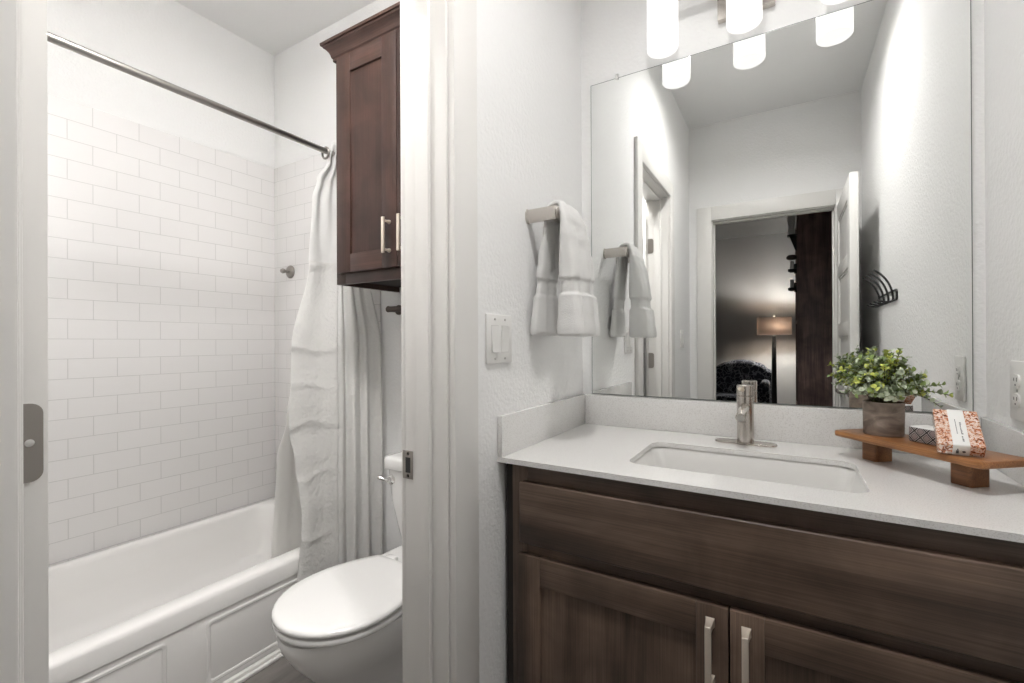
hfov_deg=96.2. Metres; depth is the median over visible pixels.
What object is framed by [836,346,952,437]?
potted plant
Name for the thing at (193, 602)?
bathtub
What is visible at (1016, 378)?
socket
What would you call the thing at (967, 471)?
tray
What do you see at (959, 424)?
print
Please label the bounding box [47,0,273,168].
wall
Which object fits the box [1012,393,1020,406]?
socket
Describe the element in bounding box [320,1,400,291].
upper cabinet
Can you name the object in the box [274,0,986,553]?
wall
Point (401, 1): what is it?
trim
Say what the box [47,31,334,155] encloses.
shower rod
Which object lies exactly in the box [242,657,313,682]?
floor
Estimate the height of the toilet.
0.736 m
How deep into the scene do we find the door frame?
0.99 m
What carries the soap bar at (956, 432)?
on the tray
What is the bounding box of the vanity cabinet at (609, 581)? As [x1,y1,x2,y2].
[507,463,1023,682]
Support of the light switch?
attached to the wall at (529, 116)
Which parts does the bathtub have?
apron panel, apron panel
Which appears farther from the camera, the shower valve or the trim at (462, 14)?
the shower valve
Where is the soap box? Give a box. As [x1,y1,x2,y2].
[909,425,935,445]
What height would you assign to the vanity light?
0.216 m
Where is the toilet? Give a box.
[271,451,402,682]
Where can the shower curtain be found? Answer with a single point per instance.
(336, 416)
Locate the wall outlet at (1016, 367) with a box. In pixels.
[1010,360,1023,421]
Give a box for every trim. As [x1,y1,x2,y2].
[0,0,478,682]
[400,0,406,682]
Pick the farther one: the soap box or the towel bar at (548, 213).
the towel bar at (548, 213)
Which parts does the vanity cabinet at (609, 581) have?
door, frame rail, frame rail, door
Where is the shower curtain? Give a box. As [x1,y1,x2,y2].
[289,142,382,581]
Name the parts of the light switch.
rocker frame, rocker frame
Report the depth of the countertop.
1.12 m
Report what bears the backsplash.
attached to the wall at (613, 32)
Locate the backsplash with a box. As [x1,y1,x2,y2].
[585,394,980,453]
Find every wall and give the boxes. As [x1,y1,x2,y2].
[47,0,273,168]
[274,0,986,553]
[477,0,582,682]
[984,0,1023,430]
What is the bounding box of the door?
[22,0,48,682]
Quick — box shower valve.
[280,265,294,277]
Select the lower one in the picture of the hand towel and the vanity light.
the hand towel
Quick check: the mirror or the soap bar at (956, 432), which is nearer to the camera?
the soap bar at (956, 432)
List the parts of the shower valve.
knob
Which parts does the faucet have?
spout, handle, plate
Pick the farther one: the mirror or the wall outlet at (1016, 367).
the mirror
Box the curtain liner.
[271,396,300,558]
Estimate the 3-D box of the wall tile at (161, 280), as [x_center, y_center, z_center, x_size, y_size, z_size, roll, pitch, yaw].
[-1.696,-0.045,1.851,0.009,1.796,1.558,0,0,31]
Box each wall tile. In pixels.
[47,93,274,565]
[274,154,380,488]
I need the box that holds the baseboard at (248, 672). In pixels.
[222,648,283,682]
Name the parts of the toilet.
lid, seat, bowl, flush lever, tank lid, tank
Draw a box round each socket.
[1012,374,1020,387]
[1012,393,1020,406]
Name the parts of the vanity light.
lamp shade, lamp shade, lamp shade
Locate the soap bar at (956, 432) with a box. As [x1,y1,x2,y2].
[932,409,985,456]
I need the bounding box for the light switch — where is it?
[485,314,511,363]
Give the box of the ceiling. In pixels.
[174,0,375,55]
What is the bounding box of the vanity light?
[647,0,846,58]
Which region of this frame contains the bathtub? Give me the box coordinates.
[49,497,299,682]
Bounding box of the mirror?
[591,0,973,412]
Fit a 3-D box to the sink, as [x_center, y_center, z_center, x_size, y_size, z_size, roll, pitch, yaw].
[0.534,0.364,1.078,0.520,0.136,0.332,0,0,31]
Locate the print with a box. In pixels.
[954,419,965,452]
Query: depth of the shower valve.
2.42 m
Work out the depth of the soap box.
0.98 m
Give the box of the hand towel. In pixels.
[530,200,599,336]
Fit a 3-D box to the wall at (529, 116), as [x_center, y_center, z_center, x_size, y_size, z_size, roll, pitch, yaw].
[-0.343,-0.199,0.750,0.120,2.750,2.100,0,0,31]
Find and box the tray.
[835,429,1023,487]
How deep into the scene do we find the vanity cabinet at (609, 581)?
0.87 m
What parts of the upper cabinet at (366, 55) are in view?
crown moulding, door, frame, panel, door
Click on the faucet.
(744, 416)
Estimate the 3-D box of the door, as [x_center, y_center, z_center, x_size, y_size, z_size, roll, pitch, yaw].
[-0.845,0.154,0.699,0.640,2.023,0.048,0,0,31]
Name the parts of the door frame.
strike plate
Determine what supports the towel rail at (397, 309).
attached to the wall at (613, 32)
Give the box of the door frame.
[17,0,449,682]
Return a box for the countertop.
[497,394,1023,542]
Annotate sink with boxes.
[633,446,866,492]
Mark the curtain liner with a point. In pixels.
(286, 527)
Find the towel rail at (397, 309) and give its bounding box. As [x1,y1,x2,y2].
[386,305,400,314]
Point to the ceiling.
(273, 26)
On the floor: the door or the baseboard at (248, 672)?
the baseboard at (248, 672)
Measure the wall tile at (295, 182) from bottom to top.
1.796 m
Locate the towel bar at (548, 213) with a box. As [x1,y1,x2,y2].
[525,205,559,224]
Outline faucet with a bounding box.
[715,384,777,447]
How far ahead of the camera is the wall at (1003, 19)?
1.00 m

